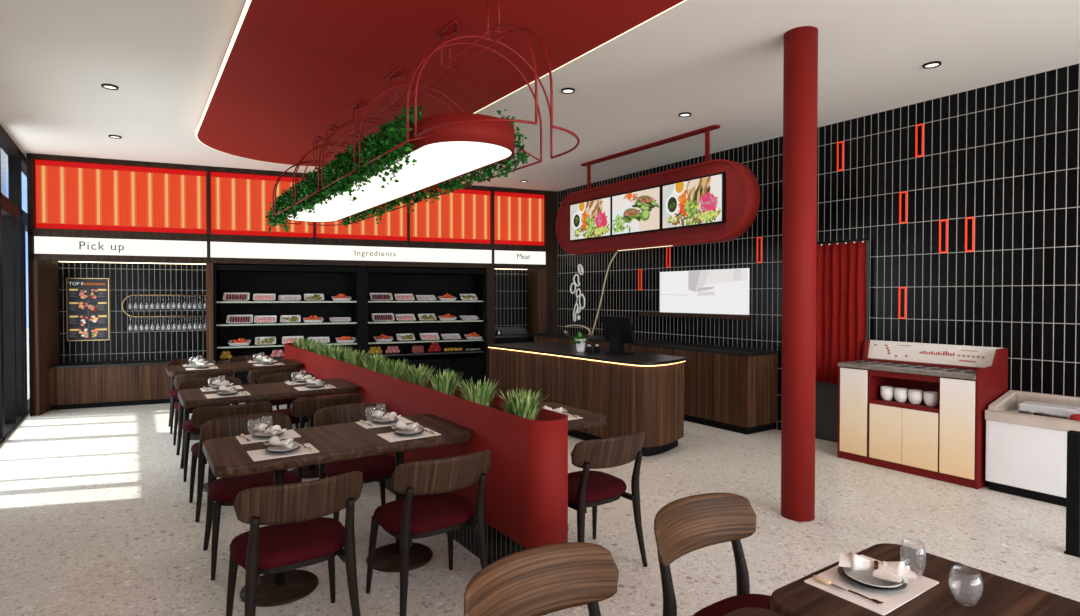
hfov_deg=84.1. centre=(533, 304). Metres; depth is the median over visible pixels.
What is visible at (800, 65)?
column
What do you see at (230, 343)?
dish
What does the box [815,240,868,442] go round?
door
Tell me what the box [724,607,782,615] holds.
dining chair
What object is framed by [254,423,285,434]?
napkin
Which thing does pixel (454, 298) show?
dish
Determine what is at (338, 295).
prawns
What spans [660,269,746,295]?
picture
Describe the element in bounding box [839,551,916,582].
napkin
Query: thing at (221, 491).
dining chair
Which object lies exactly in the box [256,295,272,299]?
meat
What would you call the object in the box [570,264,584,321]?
drawing
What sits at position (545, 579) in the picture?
dining chair
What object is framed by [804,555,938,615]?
placemat
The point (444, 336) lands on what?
fish
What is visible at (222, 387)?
napkin
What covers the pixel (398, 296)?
meat
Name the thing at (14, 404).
window
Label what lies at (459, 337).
dish
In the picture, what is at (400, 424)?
napkin
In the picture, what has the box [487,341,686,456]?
bar
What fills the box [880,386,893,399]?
cup
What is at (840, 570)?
charger plate
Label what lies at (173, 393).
dining chair
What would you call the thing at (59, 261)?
strip light
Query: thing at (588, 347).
canister
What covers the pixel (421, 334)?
dish
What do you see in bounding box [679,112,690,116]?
recessed light
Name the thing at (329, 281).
display shelf
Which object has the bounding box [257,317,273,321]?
meat
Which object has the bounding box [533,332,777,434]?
counter
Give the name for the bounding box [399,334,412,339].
greens
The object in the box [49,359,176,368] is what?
countertop
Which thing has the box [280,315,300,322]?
dish
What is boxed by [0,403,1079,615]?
floor
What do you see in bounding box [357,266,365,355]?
trim
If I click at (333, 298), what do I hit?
dish
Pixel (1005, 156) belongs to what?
wall
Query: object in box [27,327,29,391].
ground
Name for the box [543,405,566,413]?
napkin
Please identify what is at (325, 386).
placemat
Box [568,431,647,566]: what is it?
dining chair
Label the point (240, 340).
prawns
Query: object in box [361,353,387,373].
grass plant
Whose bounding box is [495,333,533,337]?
countertop
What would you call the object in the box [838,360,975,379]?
countertop
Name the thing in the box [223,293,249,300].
dish
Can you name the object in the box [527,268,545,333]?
trim
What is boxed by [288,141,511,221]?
diffuser
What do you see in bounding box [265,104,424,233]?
trailing ivy
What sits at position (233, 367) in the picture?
table
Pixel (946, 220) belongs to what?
frame
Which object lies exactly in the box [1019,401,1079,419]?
box
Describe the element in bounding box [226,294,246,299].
meat
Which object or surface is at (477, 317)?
dish
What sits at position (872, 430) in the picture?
station
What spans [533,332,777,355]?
countertop
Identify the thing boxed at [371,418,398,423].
charger plate
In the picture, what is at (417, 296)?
dish
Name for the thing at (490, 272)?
trim
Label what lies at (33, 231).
trim
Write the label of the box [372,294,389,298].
meat
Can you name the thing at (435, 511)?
dining chair
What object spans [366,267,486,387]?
display shelf
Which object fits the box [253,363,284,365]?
placemat
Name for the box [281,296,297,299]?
fish
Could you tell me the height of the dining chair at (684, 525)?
0.774 m
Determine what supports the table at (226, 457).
on the floor
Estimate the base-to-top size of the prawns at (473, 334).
0.095 m
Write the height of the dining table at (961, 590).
0.750 m
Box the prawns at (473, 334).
[468,332,479,336]
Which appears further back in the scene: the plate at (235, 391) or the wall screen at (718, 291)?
the wall screen at (718, 291)
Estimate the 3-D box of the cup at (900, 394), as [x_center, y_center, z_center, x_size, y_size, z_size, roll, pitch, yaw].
[3.224,0.793,5.256,0.108,0.115,0.108,-1,1,-34]
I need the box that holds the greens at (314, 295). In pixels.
[306,294,320,299]
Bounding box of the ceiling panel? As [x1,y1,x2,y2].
[196,0,686,166]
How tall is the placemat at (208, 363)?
0.002 m
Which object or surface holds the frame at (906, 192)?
attached to the wall at (1005, 156)
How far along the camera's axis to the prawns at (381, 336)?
9.39 m
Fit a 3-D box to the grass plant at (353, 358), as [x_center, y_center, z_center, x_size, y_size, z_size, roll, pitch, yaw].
[-1.660,0.518,5.607,0.288,0.223,0.279,0,1,12]
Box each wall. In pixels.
[59,262,206,362]
[90,261,482,268]
[495,269,526,329]
[558,63,1079,453]
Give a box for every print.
[898,345,984,361]
[919,351,954,355]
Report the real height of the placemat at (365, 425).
0.002 m
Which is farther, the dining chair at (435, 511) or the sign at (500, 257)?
the sign at (500, 257)
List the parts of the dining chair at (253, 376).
seat, backrest, seat frame, leg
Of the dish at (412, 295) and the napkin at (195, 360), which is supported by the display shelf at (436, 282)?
the dish at (412, 295)
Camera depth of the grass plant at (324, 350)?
6.37 m
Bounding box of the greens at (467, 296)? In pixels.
[462,295,474,298]
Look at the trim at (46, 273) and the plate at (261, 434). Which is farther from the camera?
the trim at (46, 273)
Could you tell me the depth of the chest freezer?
4.49 m
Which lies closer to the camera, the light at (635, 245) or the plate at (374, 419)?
the plate at (374, 419)
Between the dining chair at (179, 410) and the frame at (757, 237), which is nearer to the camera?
the dining chair at (179, 410)
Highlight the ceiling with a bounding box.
[0,0,1079,190]
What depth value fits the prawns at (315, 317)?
8.99 m
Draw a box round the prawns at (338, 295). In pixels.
[334,294,349,297]
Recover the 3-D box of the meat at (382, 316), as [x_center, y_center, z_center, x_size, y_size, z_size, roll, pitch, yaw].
[-2.364,0.200,9.402,0.259,0.091,0.117,0,1,-22]
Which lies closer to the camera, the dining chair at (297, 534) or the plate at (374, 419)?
the dining chair at (297, 534)
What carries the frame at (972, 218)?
attached to the wall at (1005, 156)
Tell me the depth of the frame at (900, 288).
5.65 m
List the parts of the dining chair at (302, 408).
leg, backrest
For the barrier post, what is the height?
0.720 m
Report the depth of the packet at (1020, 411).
4.56 m
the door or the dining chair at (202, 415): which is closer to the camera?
the dining chair at (202, 415)
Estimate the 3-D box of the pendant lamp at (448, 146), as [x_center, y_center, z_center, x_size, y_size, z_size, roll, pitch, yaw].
[-1.297,-1.325,4.880,0.873,0.871,4.841,-1,1,-34]
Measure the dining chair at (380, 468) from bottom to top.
0.774 m
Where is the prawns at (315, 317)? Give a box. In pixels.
[304,315,320,319]
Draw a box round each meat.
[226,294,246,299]
[230,316,249,321]
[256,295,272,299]
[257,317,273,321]
[284,338,300,342]
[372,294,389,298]
[374,314,391,319]
[397,295,411,298]
[398,315,412,319]
[422,334,436,338]
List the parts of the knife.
handle, blade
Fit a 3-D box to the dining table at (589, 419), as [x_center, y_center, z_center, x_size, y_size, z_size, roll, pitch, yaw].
[0.038,1.080,3.878,0.645,0.750,0.645,-1,1,-34]
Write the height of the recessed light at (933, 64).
0.014 m
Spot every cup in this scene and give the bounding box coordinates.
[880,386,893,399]
[894,388,907,401]
[908,389,922,403]
[924,391,938,405]
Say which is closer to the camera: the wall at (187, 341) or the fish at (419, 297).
the wall at (187, 341)
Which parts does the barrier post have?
foot plate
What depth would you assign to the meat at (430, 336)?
9.67 m
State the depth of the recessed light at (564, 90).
5.18 m
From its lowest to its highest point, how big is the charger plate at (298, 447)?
0.015 m
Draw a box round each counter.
[49,359,178,409]
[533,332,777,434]
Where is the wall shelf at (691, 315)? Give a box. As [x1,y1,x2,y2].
[638,312,749,319]
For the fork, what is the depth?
1.49 m
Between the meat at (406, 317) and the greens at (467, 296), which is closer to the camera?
the meat at (406, 317)
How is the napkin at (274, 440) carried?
on the plate at (279, 448)
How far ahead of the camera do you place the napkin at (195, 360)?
6.58 m
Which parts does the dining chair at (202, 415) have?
leg, seat, leg, backrest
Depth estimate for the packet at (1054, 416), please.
4.41 m
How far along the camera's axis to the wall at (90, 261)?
9.55 m
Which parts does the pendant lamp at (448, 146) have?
rail, rail, rail, rod, rail, canopy plate, rod, rail, rail, rail, rod, canopy plate, rail, rod, rod, rod, rail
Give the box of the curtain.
[816,239,866,383]
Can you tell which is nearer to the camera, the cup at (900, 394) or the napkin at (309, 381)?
the napkin at (309, 381)
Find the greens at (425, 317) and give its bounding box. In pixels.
[421,314,434,319]
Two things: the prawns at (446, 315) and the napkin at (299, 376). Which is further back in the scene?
the prawns at (446, 315)
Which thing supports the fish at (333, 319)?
on the display shelf at (329, 281)
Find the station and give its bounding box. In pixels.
[837,340,1007,489]
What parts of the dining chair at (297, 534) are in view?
leg, leg, seat, seat frame, backrest, leg, rail, leg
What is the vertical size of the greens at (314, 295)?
0.089 m
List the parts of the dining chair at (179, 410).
leg, leg, seat, backrest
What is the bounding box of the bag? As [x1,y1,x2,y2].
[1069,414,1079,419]
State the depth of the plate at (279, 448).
2.93 m
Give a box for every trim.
[26,153,545,415]
[28,258,59,415]
[206,263,213,358]
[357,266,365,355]
[483,268,494,386]
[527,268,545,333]
[544,191,557,332]
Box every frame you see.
[638,269,641,289]
[666,247,669,267]
[757,237,761,262]
[837,141,843,170]
[898,287,906,318]
[899,191,907,223]
[915,123,923,156]
[939,219,947,252]
[965,217,974,251]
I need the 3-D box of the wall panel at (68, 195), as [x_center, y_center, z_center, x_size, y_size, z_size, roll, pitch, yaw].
[-5.411,-1.405,7.929,1.918,0.869,0.091,0,1,-22]
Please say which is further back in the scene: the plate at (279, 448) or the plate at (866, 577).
the plate at (279, 448)
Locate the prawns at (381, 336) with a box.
[375,334,389,338]
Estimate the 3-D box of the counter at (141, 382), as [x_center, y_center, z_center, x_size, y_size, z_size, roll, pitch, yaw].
[-5.583,1.096,8.414,1.870,0.585,0.420,0,1,-22]
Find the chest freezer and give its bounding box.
[985,390,1079,506]
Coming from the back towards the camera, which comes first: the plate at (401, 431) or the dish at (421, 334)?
the dish at (421, 334)
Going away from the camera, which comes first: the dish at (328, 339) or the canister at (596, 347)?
the canister at (596, 347)
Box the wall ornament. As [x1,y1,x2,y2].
[564,252,617,334]
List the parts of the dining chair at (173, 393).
leg, leg, seat, backrest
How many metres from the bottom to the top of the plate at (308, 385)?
0.016 m
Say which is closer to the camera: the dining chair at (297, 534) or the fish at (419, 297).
the dining chair at (297, 534)
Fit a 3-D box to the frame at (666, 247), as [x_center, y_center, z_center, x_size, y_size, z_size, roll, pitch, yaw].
[1.825,-0.653,8.123,0.012,0.298,0.066,-1,1,-34]
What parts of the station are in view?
panel, door, door, door, door, panel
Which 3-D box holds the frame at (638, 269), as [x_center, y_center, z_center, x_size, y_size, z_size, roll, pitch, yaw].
[1.523,-0.360,8.577,0.012,0.298,0.066,-1,1,-34]
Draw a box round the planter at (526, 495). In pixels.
[284,343,567,564]
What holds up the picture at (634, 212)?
attached to the display at (716, 200)
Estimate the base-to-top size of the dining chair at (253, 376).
0.774 m
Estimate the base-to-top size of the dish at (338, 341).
0.072 m
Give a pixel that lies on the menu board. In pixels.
(88, 306)
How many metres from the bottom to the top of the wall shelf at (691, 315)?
0.050 m
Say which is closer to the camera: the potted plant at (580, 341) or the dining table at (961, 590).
the dining table at (961, 590)
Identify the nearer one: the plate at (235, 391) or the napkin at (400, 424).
the napkin at (400, 424)
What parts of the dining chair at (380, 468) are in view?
leg, leg, backrest, seat, seat frame, leg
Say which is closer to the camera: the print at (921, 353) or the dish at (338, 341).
the print at (921, 353)
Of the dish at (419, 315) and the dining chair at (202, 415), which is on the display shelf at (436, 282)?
the dish at (419, 315)
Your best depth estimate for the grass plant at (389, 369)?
4.72 m
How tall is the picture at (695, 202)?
0.475 m
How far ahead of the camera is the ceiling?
4.74 m
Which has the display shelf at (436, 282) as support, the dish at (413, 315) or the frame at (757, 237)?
the dish at (413, 315)
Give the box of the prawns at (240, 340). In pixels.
[232,338,248,342]
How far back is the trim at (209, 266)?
8.26 m
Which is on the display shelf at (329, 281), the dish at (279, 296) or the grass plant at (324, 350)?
the dish at (279, 296)
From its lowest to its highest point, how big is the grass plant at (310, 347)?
0.223 m
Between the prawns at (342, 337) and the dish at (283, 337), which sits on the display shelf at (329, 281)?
the dish at (283, 337)
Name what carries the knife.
on the placemat at (892, 600)
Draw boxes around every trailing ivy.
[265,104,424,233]
[341,109,529,226]
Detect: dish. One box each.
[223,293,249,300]
[226,315,252,323]
[228,340,250,345]
[253,294,275,300]
[254,315,276,322]
[255,337,275,344]
[278,295,300,300]
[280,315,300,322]
[282,336,303,343]
[303,317,323,322]
[304,294,323,300]
[308,337,329,342]
[329,317,350,321]
[331,296,351,300]
[335,337,355,342]
[370,293,392,300]
[372,313,394,321]
[374,336,393,341]
[394,294,414,300]
[395,314,415,320]
[396,333,414,340]
[416,295,435,300]
[418,314,435,320]
[420,333,439,339]
[437,296,456,300]
[438,316,456,320]
[441,334,460,339]
[459,294,477,300]
[459,316,479,319]
[464,334,481,338]
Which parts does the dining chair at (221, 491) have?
leg, leg, seat frame, backrest, seat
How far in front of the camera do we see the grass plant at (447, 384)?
3.97 m
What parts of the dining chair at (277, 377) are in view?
backrest, seat, seat frame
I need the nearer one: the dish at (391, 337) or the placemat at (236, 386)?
the placemat at (236, 386)
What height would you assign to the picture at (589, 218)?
0.475 m
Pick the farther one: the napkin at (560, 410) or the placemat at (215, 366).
the placemat at (215, 366)
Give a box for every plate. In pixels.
[216,391,238,395]
[217,390,237,393]
[252,432,284,437]
[254,431,281,436]
[265,445,300,453]
[267,444,297,451]
[306,384,323,386]
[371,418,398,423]
[373,418,396,421]
[394,430,423,435]
[396,428,421,434]
[837,566,906,590]
[843,567,903,587]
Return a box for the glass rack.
[122,295,205,316]
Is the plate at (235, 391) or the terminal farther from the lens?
the terminal
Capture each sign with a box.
[34,236,206,256]
[210,242,491,262]
[494,250,545,264]
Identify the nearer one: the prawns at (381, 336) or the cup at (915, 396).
the cup at (915, 396)
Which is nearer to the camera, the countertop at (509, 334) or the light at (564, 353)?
the light at (564, 353)
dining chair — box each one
[167,358,215,433]
[173,372,232,454]
[178,377,241,481]
[189,402,272,521]
[200,413,299,579]
[226,471,363,615]
[229,355,278,409]
[245,367,299,428]
[258,372,314,426]
[286,393,360,481]
[313,403,405,520]
[366,450,490,615]
[464,542,618,615]
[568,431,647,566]
[654,493,770,615]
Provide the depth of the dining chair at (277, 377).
5.67 m
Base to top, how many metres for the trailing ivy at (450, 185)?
0.492 m
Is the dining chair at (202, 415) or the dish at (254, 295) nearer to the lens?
the dining chair at (202, 415)
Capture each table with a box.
[166,359,302,439]
[178,378,358,491]
[203,414,471,606]
[538,402,605,529]
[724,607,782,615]
[771,543,1079,615]
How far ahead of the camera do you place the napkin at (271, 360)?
6.64 m
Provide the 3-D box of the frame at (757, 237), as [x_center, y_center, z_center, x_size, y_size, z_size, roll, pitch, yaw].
[2.617,-0.636,6.943,0.012,0.298,0.066,-1,1,-34]
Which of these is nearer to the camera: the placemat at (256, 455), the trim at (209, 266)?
the placemat at (256, 455)
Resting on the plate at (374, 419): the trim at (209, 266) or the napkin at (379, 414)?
the napkin at (379, 414)
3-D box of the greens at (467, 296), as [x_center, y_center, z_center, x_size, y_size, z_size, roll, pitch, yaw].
[-1.079,-0.127,9.922,0.238,0.076,0.111,0,1,-22]
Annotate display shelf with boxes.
[213,264,359,383]
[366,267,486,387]
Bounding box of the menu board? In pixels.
[66,278,109,340]
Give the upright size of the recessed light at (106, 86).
0.014 m
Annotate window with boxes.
[0,124,29,444]
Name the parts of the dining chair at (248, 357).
backrest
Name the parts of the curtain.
rod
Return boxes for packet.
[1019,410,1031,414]
[1033,412,1049,416]
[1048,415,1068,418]
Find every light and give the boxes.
[59,261,205,264]
[101,84,118,89]
[108,135,121,138]
[488,347,683,365]
[561,88,574,93]
[618,245,671,250]
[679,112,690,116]
[923,61,940,68]
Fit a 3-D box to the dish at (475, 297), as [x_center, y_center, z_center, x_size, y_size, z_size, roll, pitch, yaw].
[-1.078,-0.125,9.921,0.280,0.110,0.165,0,1,-22]
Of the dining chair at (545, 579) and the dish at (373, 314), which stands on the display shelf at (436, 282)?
the dish at (373, 314)
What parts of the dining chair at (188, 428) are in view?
leg, leg, seat, backrest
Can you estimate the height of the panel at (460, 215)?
0.869 m
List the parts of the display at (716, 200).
rod, ceiling plate, panel, rod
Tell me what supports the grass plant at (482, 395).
on the planter at (526, 495)
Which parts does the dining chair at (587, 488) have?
rail, leg, leg, seat, seat frame, backrest, rail, leg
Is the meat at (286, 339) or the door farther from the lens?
the meat at (286, 339)
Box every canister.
[586,344,591,352]
[594,344,599,351]
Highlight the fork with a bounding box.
[848,590,883,603]
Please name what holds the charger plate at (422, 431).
on the placemat at (391, 437)
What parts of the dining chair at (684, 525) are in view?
leg, backrest, seat, leg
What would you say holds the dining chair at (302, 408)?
on the floor
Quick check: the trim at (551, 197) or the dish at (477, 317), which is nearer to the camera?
the dish at (477, 317)
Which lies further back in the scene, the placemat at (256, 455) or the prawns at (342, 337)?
the prawns at (342, 337)
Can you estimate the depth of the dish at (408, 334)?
9.54 m
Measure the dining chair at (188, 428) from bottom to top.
0.774 m
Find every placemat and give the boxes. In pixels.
[183,363,213,366]
[185,366,218,369]
[200,385,242,391]
[205,391,250,398]
[236,430,300,443]
[247,443,318,460]
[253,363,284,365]
[284,379,318,384]
[294,384,335,390]
[355,417,413,428]
[377,428,440,441]
[565,413,581,419]
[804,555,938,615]
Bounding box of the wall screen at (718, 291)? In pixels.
[660,268,749,314]
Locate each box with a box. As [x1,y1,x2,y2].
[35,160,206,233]
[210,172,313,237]
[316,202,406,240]
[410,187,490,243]
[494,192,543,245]
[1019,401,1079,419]
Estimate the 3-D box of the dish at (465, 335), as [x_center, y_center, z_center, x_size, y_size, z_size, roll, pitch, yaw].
[-1.002,0.532,9.972,0.290,0.072,0.198,0,1,-22]
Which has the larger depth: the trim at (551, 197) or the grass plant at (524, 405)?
the trim at (551, 197)
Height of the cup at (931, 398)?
0.115 m
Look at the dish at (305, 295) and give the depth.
9.02 m
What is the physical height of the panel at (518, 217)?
0.869 m
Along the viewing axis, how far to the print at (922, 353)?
5.33 m
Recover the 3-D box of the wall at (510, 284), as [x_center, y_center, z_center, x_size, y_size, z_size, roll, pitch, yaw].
[-0.549,0.361,10.654,0.797,1.990,0.350,0,1,-22]
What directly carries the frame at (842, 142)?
attached to the wall at (1005, 156)
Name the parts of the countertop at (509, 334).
splash panel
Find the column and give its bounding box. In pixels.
[781,26,817,521]
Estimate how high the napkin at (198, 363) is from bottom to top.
0.048 m
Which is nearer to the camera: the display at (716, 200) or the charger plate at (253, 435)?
the charger plate at (253, 435)
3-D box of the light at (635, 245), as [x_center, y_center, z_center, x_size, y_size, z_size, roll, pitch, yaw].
[1.309,-0.671,7.122,0.025,0.005,0.900,-1,1,-34]
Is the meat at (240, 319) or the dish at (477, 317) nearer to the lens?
the meat at (240, 319)
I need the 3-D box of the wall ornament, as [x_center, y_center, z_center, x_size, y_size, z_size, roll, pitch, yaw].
[0.904,-0.067,9.500,0.024,1.579,1.379,-1,1,-34]
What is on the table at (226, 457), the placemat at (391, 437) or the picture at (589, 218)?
the placemat at (391, 437)
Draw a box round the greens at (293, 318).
[283,316,297,321]
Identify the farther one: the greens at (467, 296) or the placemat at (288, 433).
the greens at (467, 296)
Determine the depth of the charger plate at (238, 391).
4.56 m
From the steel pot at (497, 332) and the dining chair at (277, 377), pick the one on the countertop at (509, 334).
the steel pot at (497, 332)
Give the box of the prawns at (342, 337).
[337,336,353,339]
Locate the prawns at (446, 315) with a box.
[440,314,453,317]
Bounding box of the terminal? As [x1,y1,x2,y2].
[601,316,635,354]
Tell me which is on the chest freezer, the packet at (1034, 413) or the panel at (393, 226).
the packet at (1034, 413)
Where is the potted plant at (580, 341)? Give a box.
[570,332,589,351]
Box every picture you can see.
[570,197,609,239]
[612,187,659,234]
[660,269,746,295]
[663,174,721,227]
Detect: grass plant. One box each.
[292,336,312,349]
[304,339,326,353]
[314,341,337,356]
[329,345,351,361]
[341,349,370,366]
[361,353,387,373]
[377,358,408,379]
[399,364,437,386]
[425,369,461,395]
[457,377,498,406]
[498,387,544,419]
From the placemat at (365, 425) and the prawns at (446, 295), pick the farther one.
the prawns at (446, 295)
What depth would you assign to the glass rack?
8.63 m
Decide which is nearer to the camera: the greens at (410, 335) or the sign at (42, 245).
the sign at (42, 245)
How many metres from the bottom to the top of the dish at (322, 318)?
0.072 m
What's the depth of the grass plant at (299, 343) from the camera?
7.27 m
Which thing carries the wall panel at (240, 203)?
attached to the wall at (90, 261)
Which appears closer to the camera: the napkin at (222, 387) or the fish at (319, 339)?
the napkin at (222, 387)
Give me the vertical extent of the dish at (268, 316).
0.110 m
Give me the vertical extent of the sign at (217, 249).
0.217 m
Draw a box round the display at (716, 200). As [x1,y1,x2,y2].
[556,125,759,254]
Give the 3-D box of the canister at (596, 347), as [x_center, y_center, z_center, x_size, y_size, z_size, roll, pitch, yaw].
[0.688,0.474,6.517,0.060,0.085,0.059,-1,1,-34]
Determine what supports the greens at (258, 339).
in the dish at (256, 338)
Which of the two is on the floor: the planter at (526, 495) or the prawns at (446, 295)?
the planter at (526, 495)
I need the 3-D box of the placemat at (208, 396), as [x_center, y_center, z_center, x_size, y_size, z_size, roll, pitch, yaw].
[-2.355,0.693,4.608,0.295,0.002,0.205,-1,1,-34]
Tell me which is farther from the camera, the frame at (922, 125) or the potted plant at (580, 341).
the potted plant at (580, 341)
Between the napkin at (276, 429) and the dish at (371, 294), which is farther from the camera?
the dish at (371, 294)
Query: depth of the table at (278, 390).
4.81 m
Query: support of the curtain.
hanging from the door
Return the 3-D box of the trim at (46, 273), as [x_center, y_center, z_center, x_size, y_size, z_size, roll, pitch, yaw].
[-6.454,0.396,7.939,0.095,2.000,0.900,0,1,-22]
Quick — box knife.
[813,575,845,590]
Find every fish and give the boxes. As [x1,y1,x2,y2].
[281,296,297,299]
[310,338,326,341]
[332,318,347,320]
[418,296,433,298]
[443,335,457,338]
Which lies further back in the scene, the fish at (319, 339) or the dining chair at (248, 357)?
the fish at (319, 339)
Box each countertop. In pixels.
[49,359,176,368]
[487,341,686,365]
[495,327,533,343]
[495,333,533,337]
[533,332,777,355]
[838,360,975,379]
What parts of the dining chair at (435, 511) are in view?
leg, leg, seat, seat frame, backrest, leg, rail, leg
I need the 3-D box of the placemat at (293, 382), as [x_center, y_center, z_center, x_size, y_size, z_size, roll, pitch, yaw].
[-2.028,0.683,5.286,0.295,0.002,0.205,-1,1,-34]
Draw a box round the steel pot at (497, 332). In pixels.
[495,330,501,335]
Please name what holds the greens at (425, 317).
in the dish at (419, 315)
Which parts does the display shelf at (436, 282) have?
panel, door, shelf, panel, shelf, shelf, panel, door, panel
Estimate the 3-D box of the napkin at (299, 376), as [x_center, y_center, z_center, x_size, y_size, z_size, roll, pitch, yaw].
[-2.021,0.638,5.274,0.176,0.048,0.107,0,1,29]
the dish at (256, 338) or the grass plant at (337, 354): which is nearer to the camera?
the grass plant at (337, 354)
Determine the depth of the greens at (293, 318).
8.88 m
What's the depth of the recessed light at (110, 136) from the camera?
6.67 m
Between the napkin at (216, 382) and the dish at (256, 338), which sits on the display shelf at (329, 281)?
the dish at (256, 338)
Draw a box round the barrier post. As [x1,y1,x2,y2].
[1064,430,1079,557]
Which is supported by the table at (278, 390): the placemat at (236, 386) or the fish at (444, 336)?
the placemat at (236, 386)
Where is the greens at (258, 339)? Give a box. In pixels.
[257,337,273,343]
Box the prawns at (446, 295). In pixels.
[440,293,453,297]
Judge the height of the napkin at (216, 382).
0.048 m
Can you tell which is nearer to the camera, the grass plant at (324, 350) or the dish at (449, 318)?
the grass plant at (324, 350)
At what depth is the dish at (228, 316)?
8.64 m
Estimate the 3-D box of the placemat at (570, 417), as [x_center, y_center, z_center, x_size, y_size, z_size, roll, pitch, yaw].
[0.130,0.706,3.736,0.295,0.002,0.205,-1,1,-34]
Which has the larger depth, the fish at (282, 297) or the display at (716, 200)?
the fish at (282, 297)
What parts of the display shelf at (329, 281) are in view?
panel, door, shelf, panel, shelf, shelf, panel, panel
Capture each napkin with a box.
[192,358,206,362]
[193,361,208,365]
[212,380,232,385]
[215,385,237,391]
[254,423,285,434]
[256,355,269,358]
[260,358,274,362]
[263,436,298,447]
[295,374,314,379]
[304,379,323,384]
[372,410,400,420]
[391,420,422,430]
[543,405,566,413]
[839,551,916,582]
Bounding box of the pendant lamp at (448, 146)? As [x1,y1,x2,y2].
[271,0,579,225]
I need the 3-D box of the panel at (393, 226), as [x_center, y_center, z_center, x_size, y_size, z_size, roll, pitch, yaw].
[-2.595,-1.422,9.082,1.345,0.869,0.091,0,1,-22]
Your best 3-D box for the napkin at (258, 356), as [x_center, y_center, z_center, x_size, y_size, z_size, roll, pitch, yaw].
[-3.150,0.613,6.955,0.176,0.048,0.107,0,1,29]
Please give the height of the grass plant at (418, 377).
0.223 m
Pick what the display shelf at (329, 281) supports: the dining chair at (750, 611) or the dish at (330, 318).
the dish at (330, 318)
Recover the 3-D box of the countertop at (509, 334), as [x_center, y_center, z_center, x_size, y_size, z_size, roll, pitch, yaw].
[-0.381,0.877,10.250,0.795,0.970,0.520,0,1,-22]

